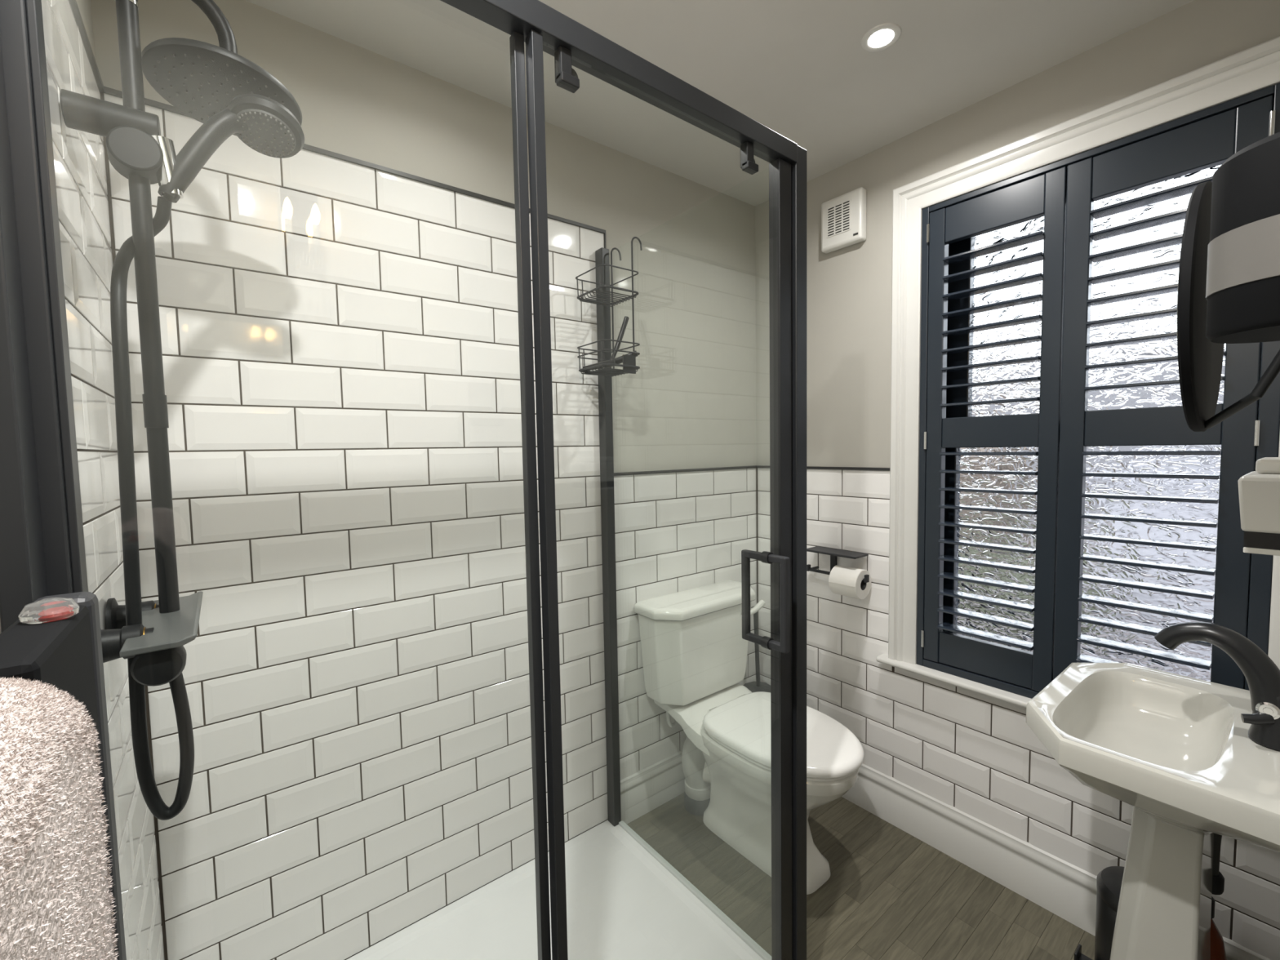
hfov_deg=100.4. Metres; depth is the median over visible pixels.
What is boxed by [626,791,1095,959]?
floor
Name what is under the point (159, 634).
shelf
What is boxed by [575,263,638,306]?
basket
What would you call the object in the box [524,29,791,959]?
shower door
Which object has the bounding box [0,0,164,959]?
wall
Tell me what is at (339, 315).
wall
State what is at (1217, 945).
bottle
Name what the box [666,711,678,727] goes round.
supply pipe
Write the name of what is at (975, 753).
wall
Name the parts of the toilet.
cistern lid, seat, seat lid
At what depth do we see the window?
1.51 m
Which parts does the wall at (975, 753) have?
tile trim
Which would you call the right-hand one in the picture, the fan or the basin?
the basin
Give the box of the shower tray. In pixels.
[346,819,763,959]
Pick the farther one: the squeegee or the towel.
the squeegee
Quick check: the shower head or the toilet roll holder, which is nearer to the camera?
the shower head
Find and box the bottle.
[1210,896,1226,959]
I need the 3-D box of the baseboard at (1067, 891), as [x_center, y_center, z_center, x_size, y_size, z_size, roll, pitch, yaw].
[1.001,1.149,1.770,0.020,0.163,1.560,-4,4,-38]
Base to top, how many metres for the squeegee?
0.180 m
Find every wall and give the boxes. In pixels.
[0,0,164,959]
[90,0,757,959]
[755,0,1279,959]
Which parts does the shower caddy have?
hook rod, hook rod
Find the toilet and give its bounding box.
[634,579,864,894]
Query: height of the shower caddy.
0.418 m
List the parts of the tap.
lever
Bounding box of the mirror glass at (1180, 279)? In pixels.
[1177,242,1182,378]
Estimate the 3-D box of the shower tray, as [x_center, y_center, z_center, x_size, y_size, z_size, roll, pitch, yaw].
[-0.312,1.264,1.223,1.198,0.044,0.808,-4,4,-38]
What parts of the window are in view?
pane, sash, pane, sash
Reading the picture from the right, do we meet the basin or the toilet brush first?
the basin
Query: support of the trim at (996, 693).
attached to the wall at (975, 753)
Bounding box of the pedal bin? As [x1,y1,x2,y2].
[1074,866,1124,959]
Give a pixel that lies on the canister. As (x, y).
(1242, 288)
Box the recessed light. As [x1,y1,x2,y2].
[861,22,901,52]
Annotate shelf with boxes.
[119,591,203,657]
[806,546,868,559]
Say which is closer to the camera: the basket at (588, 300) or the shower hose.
the shower hose
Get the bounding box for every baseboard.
[620,750,684,824]
[841,763,1270,959]
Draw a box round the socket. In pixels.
[684,779,710,800]
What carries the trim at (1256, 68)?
attached to the wall at (975, 753)
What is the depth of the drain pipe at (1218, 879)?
1.08 m
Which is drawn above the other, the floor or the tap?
the tap
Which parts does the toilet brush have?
rod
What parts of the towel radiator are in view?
glass knob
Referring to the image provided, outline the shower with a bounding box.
[157,93,304,203]
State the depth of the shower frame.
0.77 m
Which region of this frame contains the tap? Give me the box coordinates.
[1154,622,1279,751]
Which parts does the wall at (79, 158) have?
tile trim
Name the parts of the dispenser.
plate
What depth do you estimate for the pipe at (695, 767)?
1.96 m
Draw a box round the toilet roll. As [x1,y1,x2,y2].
[828,564,871,599]
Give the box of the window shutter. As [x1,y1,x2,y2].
[916,83,1279,698]
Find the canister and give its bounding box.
[1205,132,1279,343]
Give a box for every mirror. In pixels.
[1177,181,1279,431]
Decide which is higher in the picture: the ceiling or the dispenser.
the ceiling
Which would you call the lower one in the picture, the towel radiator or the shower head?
the towel radiator
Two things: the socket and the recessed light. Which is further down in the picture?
the socket
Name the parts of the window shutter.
panel, panel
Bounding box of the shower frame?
[0,0,806,959]
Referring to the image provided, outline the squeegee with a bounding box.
[582,315,638,373]
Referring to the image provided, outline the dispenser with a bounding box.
[1237,457,1279,555]
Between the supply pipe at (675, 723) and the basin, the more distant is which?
the supply pipe at (675, 723)
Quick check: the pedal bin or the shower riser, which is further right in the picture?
the pedal bin
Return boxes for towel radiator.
[0,591,126,959]
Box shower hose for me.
[110,195,194,820]
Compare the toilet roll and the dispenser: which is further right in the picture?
the dispenser
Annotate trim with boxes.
[875,653,1031,708]
[888,35,1279,670]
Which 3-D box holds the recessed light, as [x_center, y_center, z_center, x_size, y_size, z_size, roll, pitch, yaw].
[0.602,-1.103,1.332,0.092,0.005,0.092,-4,4,-38]
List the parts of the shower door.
handle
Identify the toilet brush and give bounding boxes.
[742,611,770,692]
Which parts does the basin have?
bowl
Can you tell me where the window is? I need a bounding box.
[942,164,1261,681]
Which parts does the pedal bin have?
lid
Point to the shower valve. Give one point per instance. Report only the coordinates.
(156, 645)
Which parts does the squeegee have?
handle, blade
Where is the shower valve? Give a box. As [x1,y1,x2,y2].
[100,591,203,686]
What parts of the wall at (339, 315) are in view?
tile trim, tile trim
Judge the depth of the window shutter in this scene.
1.44 m
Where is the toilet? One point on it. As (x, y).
(694, 649)
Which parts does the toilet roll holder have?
arm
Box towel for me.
[0,675,118,959]
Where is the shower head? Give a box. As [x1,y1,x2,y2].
[141,37,302,135]
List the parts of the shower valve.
flow knob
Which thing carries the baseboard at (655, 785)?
attached to the wall at (339, 315)
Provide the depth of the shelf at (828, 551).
1.96 m
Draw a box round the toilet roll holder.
[806,546,869,582]
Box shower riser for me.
[59,0,237,613]
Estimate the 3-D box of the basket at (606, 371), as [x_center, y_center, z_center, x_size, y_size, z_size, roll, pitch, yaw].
[-0.098,-0.374,1.652,0.140,0.084,0.167,-4,4,-38]
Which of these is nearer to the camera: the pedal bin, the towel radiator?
the towel radiator
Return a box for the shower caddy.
[575,236,642,376]
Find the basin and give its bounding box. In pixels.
[1026,662,1279,959]
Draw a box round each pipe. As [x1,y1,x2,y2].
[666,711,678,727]
[681,736,711,816]
[1212,833,1224,894]
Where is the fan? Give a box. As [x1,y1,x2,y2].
[821,186,866,253]
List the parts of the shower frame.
wall post, rail, corner post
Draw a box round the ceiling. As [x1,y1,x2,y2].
[245,0,1193,206]
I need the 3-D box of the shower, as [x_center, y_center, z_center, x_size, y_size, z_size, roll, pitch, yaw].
[-0.650,-0.520,0.856,0.194,0.186,0.100,-4,4,-38]
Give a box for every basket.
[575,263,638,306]
[577,338,639,376]
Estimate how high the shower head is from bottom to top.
0.057 m
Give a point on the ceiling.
(802, 70)

